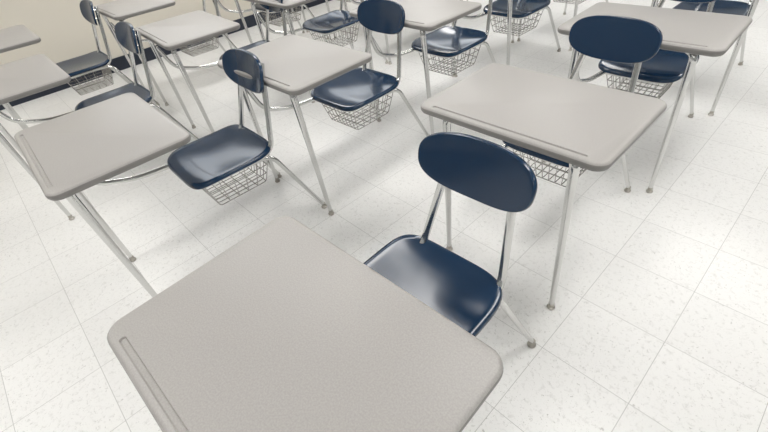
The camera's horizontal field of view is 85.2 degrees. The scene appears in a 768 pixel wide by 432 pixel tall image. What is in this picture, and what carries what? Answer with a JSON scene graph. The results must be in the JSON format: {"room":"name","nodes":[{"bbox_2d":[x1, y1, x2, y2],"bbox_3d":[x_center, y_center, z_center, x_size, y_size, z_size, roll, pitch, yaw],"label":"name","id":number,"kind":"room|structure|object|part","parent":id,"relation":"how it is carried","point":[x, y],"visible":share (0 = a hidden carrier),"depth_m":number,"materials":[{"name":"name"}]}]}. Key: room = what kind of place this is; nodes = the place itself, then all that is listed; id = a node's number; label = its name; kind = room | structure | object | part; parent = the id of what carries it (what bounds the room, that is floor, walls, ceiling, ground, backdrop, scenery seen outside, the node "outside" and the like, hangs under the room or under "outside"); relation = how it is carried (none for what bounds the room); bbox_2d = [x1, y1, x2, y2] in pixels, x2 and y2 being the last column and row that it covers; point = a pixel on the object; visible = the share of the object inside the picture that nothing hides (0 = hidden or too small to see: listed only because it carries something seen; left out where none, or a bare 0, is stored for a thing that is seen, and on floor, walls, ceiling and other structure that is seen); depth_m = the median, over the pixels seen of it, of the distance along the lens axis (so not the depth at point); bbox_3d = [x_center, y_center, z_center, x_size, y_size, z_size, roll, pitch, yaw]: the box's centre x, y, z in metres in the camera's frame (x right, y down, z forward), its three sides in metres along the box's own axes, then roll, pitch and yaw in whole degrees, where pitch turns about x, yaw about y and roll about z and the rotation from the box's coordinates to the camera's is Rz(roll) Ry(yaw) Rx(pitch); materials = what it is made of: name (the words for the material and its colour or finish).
{"room":"classroom","nodes":[
{"label":"classroom","id":0,"kind":"room"},
{"bbox_2d":[0,0,261,64],"bbox_3d":[-2.074,-3.284,4.251,10.700,2.750,0.100,-35,48,-29],"label":"wall","id":1,"kind":"structure","parent":0,"point":[64,33],"depth_m":4.04,"materials":[{"name":"beige paint"}]},
{"bbox_2d":[0,0,330,110],"bbox_3d":[-1.904,-2.269,5.064,10.500,0.130,0.008,-35,48,-29],"label":"baseboard","id":2,"kind":"structure","parent":1,"relation":"attached to","point":[121,63],"depth_m":4.49,"materials":[{"name":"black plastic"}]},
{"bbox_2d":[0,0,767,431],"bbox_3d":[1.039,-0.451,2.643,10.700,0.100,8.650,-35,48,-29],"label":"floor","id":3,"kind":"structure","parent":0,"point":[658,322],"depth_m":2.06,"materials":[{"name":"tile"}]},
{"bbox_2d":[0,0,159,128],"bbox_3d":[-2.490,-1.109,3.242,1.015,0.840,0.668,-35,48,-29],"label":"table","id":4,"kind":"object","parent":3,"relation":"on","point":[18,36],"visible":0.8,"depth_m":3.27,"materials":[{"name":"grey laminate"}]},
{"bbox_3d":[-2.437,-1.212,3.340,0.420,0.051,0.430,-35,48,-29],"label":"seat","id":5,"kind":"part","parent":4,"relation":"part of","materials":[{"name":"blue plastic"}]},
{"bbox_3d":[-2.268,-1.571,3.229,0.068,0.169,0.365,-35,48,-29],"label":"backrest","id":6,"kind":"part","parent":4,"relation":"part of","materials":[{"name":"blue plastic"}]},
{"bbox_2d":[68,68,113,94],"bbox_3d":[-2.421,-1.134,3.413,0.336,0.158,0.309,-35,48,-29],"label":"basket","id":7,"kind":"object","parent":4,"relation":"on","point":[75,76],"depth_m":3.42,"materials":[{"name":"silver metal"}]},
{"bbox_2d":[0,21,198,219],"bbox_3d":[-1.769,-0.618,2.552,1.015,0.840,0.668,-35,48,-29],"label":"table","id":8,"kind":"object","parent":3,"relation":"on","point":[31,75],"visible":0.56,"depth_m":2.40,"materials":[{"name":"grey plastic"}]},
{"bbox_3d":[-1.716,-0.721,2.650,0.420,0.051,0.430,-35,48,-29],"label":"seat","id":9,"kind":"part","parent":8,"relation":"part of","materials":[{"name":"blue plastic"}]},
{"bbox_3d":[-1.546,-1.080,2.540,0.068,0.169,0.365,-35,48,-29],"label":"backrest","id":10,"kind":"part","parent":8,"relation":"part of","materials":[{"name":"blue plastic"}]},
{"bbox_2d":[93,0,236,105],"bbox_3d":[-1.806,-1.596,3.707,1.015,0.840,0.668,-35,48,-29],"label":"table","id":11,"kind":"object","parent":3,"relation":"on","point":[118,10],"visible":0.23,"depth_m":3.39,"materials":[{"name":"grey laminate"}]},
{"bbox_2d":[179,36,218,55],"bbox_3d":[-1.738,-1.621,3.878,0.336,0.158,0.309,-35,48,-29],"label":"basket","id":12,"kind":"object","parent":11,"relation":"on","point":[187,51],"depth_m":3.89,"materials":[{"name":"silver metal"}]},
{"bbox_2d":[14,48,326,296],"bbox_3d":[-0.851,-0.196,1.913,1.015,0.840,0.668,-35,47,-29],"label":"table","id":13,"kind":"object","parent":3,"relation":"on","point":[69,154],"visible":0.98,"depth_m":1.66,"materials":[{"name":"grey plastic"}]},
{"bbox_3d":[-0.797,-0.300,2.011,0.420,0.051,0.430,-35,47,-29],"label":"seat","id":14,"kind":"part","parent":13,"relation":"part of","materials":[{"name":"blue plastic"}]},
{"bbox_2d":[202,160,267,204],"bbox_3d":[-0.781,-0.221,2.084,0.336,0.158,0.309,-35,47,-29],"label":"basket","id":15,"kind":"object","parent":13,"relation":"on","point":[244,175],"depth_m":2.07,"materials":[{"name":"silver metal"}]},
{"bbox_3d":[-0.626,-0.657,1.899,0.068,0.169,0.365,-35,47,-29],"label":"backrest","id":16,"kind":"part","parent":13,"relation":"part of","materials":[{"name":"blue plastic"}]},
{"bbox_2d":[134,0,312,132],"bbox_3d":[-1.034,-1.093,2.995,1.015,0.840,0.668,-33,46,-27],"label":"table","id":17,"kind":"object","parent":3,"relation":"on","point":[173,33],"visible":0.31,"depth_m":2.67,"materials":[{"name":"grey laminate"}]},
{"bbox_3d":[-0.974,-1.195,3.091,0.420,0.051,0.430,-33,46,-27],"label":"seat","id":18,"kind":"part","parent":17,"relation":"part of","materials":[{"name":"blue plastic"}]},
{"bbox_3d":[-0.797,-1.548,2.972,0.068,0.169,0.365,-33,46,-27],"label":"backrest","id":19,"kind":"part","parent":17,"relation":"part of","materials":[{"name":"blue plastic"}]},
{"bbox_2d":[212,0,329,48],"bbox_3d":[-1.129,-2.079,4.167,1.015,0.840,0.668,-35,48,-29],"label":"table","id":20,"kind":"object","parent":3,"relation":"on","point":[258,6],"visible":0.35,"depth_m":4.22,"materials":[{"name":"silver metal"}]},
{"bbox_3d":[-1.077,-2.182,4.266,0.420,0.051,0.430,-35,48,-29],"label":"seat","id":21,"kind":"part","parent":20,"relation":"part of","materials":[{"name":"blue plastic"}]},
{"bbox_2d":[260,5,301,25],"bbox_3d":[-1.061,-2.104,4.339,0.336,0.158,0.309,-35,48,-29],"label":"basket","id":22,"kind":"object","parent":20,"relation":"on","point":[296,8],"depth_m":4.33,"materials":[{"name":"silver metal"}]},
{"bbox_2d":[244,0,388,102],"bbox_3d":[-0.493,-1.554,3.452,1.015,0.840,0.668,-35,48,-29],"label":"table","id":23,"kind":"object","parent":3,"relation":"on","point":[334,21],"visible":0.8,"depth_m":3.47,"materials":[{"name":"grey laminate"}]},
{"bbox_3d":[-0.441,-1.658,3.550,0.420,0.051,0.430,-35,48,-29],"label":"seat","id":24,"kind":"part","parent":23,"relation":"part of","materials":[{"name":"blue plastic"}]},
{"bbox_2d":[309,26,358,46],"bbox_3d":[-0.425,-1.579,3.623,0.336,0.158,0.309,-35,48,-29],"label":"basket","id":25,"kind":"object","parent":23,"relation":"on","point":[345,27],"depth_m":3.61,"materials":[{"name":"silver metal"}]},
{"bbox_2d":[107,132,537,431],"bbox_3d":[0.037,0.347,1.135,0.668,0.840,1.015,28,52,35],"label":"table","id":26,"kind":"object","parent":3,"relation":"on","point":[284,329],"visible":1,"depth_m":0.81,"materials":[{"name":"grey laminate"}]},
{"bbox_3d":[0.084,0.243,1.236,0.430,0.051,0.420,28,52,35],"label":"seat","id":27,"kind":"part","parent":26,"relation":"part of","materials":[{"name":"blue plastic"}]},
{"bbox_3d":[0.040,0.341,1.156,0.554,0.791,0.969,28,52,35],"label":"tube frame","id":28,"kind":"part","parent":26,"relation":"part of","materials":[{"name":"silver metal"}]},
{"bbox_3d":[0.248,-0.121,1.131,0.365,0.169,0.068,28,52,35],"label":"backrest","id":29,"kind":"part","parent":26,"relation":"part of","materials":[{"name":"blue plastic"}]},
{"bbox_2d":[217,0,429,215],"bbox_3d":[-0.222,-0.646,2.342,0.668,0.840,1.015,29,52,35],"label":"table","id":30,"kind":"object","parent":3,"relation":"on","point":[295,65],"visible":0.96,"depth_m":2.22,"materials":[{"name":"grey plastic"}]},
{"bbox_3d":[-0.173,-0.750,2.442,0.430,0.051,0.420,29,52,35],"label":"seat","id":31,"kind":"part","parent":30,"relation":"part of","materials":[{"name":"blue plastic"}]},
{"bbox_2d":[322,93,392,129],"bbox_3d":[-0.157,-0.672,2.515,0.309,0.158,0.336,29,52,35],"label":"basket","id":32,"kind":"object","parent":30,"relation":"on","point":[378,101],"depth_m":2.50,"materials":[{"name":"silver metal"}]},
{"bbox_3d":[-0.008,-1.113,2.336,0.365,0.169,0.068,29,52,35],"label":"backrest","id":33,"kind":"part","parent":30,"relation":"part of","materials":[{"name":"blue plastic"}]},
{"bbox_2d":[300,0,360,38],"bbox_3d":[-0.453,-2.561,4.628,1.015,0.840,0.668,-35,48,-29],"label":"table","id":34,"kind":"object","parent":3,"relation":"on","point":[326,1],"visible":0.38,"depth_m":4.66,"materials":[{"name":"silver metal"}]},
{"bbox_2d":[343,0,445,64],"bbox_3d":[0.134,-2.029,3.910,1.015,0.840,0.668,-35,48,-29],"label":"table","id":35,"kind":"object","parent":3,"relation":"on","point":[344,1],"visible":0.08,"depth_m":3.81,"materials":[{"name":"silver metal"}]},
{"bbox_2d":[349,0,495,133],"bbox_3d":[0.397,-1.112,2.792,1.015,0.840,0.668,-35,48,-29],"label":"table","id":36,"kind":"object","parent":3,"relation":"on","point":[452,41],"visible":0.9,"depth_m":2.70,"materials":[{"name":"grey laminate"}]},
{"bbox_3d":[0.450,-1.215,2.890,0.420,0.051,0.430,-35,48,-29],"label":"seat","id":37,"kind":"part","parent":36,"relation":"part of","materials":[{"name":"blue plastic"}]},
{"bbox_2d":[419,45,480,75],"bbox_3d":[0.466,-1.137,2.963,0.336,0.158,0.309,-35,48,-29],"label":"basket","id":38,"kind":"object","parent":36,"relation":"on","point":[444,62],"depth_m":2.94,"materials":[{"name":"silver metal"}]},
{"bbox_2d":[452,0,560,76],"bbox_3d":[1.011,-1.585,3.252,1.015,0.840,0.668,-35,48,-29],"label":"table","id":39,"kind":"object","parent":3,"relation":"on","point":[508,9],"visible":0.93,"depth_m":3.32,"materials":[{"name":"silver metal"}]},
{"bbox_3d":[1.063,-1.689,3.350,0.420,0.051,0.430,-35,48,-29],"label":"seat","id":40,"kind":"part","parent":39,"relation":"part of","materials":[{"name":"blue plastic"}]},
{"bbox_2d":[491,11,542,35],"bbox_3d":[1.079,-1.610,3.423,0.336,0.158,0.309,-35,48,-29],"label":"basket","id":41,"kind":"object","parent":39,"relation":"on","point":[524,18],"depth_m":3.41,"materials":[{"name":"silver metal"}]},
{"bbox_2d":[421,15,666,309],"bbox_3d":[0.738,-0.270,1.750,1.015,0.840,0.668,-36,48,-29],"label":"table","id":42,"kind":"object","parent":3,"relation":"on","point":[570,123],"visible":0.91,"depth_m":1.41,"materials":[{"name":"grey plastic"}]},
{"bbox_3d":[0.789,-0.374,1.849,0.420,0.051,0.430,-36,48,-29],"label":"seat","id":43,"kind":"part","parent":42,"relation":"part of","materials":[{"name":"blue plastic"}]},
{"bbox_3d":[0.741,-0.276,1.771,0.969,0.791,0.554,-36,48,-29],"label":"tube frame","id":44,"kind":"part","parent":42,"relation":"part of","materials":[{"name":"silver metal"}]},
{"bbox_2d":[512,149,586,186],"bbox_3d":[0.805,-0.295,1.922,0.336,0.158,0.309,-36,48,-29],"label":"basket","id":45,"kind":"object","parent":42,"relation":"on","point":[542,163],"depth_m":1.88,"materials":[{"name":"silver metal"}]},
{"bbox_3d":[0.957,-0.734,1.740,0.068,0.169,0.365,-36,48,-29],"label":"backrest","id":46,"kind":"part","parent":42,"relation":"part of","materials":[{"name":"blue plastic"}]},
{"bbox_2d":[517,0,607,50],"bbox_3d":[1.701,-2.078,3.722,1.015,0.840,0.668,-35,48,-29],"label":"table","id":47,"kind":"object","parent":3,"relation":"on","point":[577,2],"visible":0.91,"depth_m":3.85,"materials":[{"name":"silver metal"}]},
{"bbox_2d":[553,0,585,3],"bbox_3d":[1.770,-2.103,3.893,0.336,0.158,0.309,-35,48,-29],"label":"basket","id":48,"kind":"object","parent":47,"relation":"on","point":[566,1],"depth_m":3.90,"materials":[{"name":"silver metal"}]},
{"bbox_2d":[558,0,752,192],"bbox_3d":[1.417,-0.760,2.218,0.668,0.840,1.015,29,52,35],"label":"table","id":49,"kind":"object","parent":3,"relation":"on","point":[687,34],"visible":0.68,"depth_m":1.94,"materials":[{"name":"grey laminate"}]},
{"bbox_2d":[606,74,672,98],"bbox_3d":[1.482,-0.786,2.391,0.309,0.158,0.336,29,52,35],"label":"basket","id":50,"kind":"object","parent":49,"relation":"on","point":[663,89],"depth_m":2.38,"materials":[{"name":"silver metal"}]},
{"bbox_3d":[1.466,-0.864,2.318,0.430,0.051,0.420,29,52,35],"label":"seat","id":51,"kind":"part","parent":49,"relation":"part of","materials":[{"name":"blue plastic"}]},
{"bbox_3d":[1.631,-1.227,2.212,0.365,0.169,0.068,29,52,35],"label":"backrest","id":52,"kind":"part","parent":49,"relation":"part of","materials":[{"name":"blue plastic"}]},
{"bbox_2d":[626,0,758,115],"bbox_3d":[2.128,-1.269,2.704,1.015,0.840,0.668,-35,48,-29],"label":"table","id":53,"kind":"object","parent":3,"relation":"on","point":[720,6],"visible":0.3,"depth_m":2.76,"materials":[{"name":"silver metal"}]},
{"bbox_3d":[2.181,-1.372,2.802,0.420,0.051,0.430,-35,48,-29],"label":"seat","id":54,"kind":"part","parent":53,"relation":"part of","materials":[{"name":"blue plastic"}]}
]}

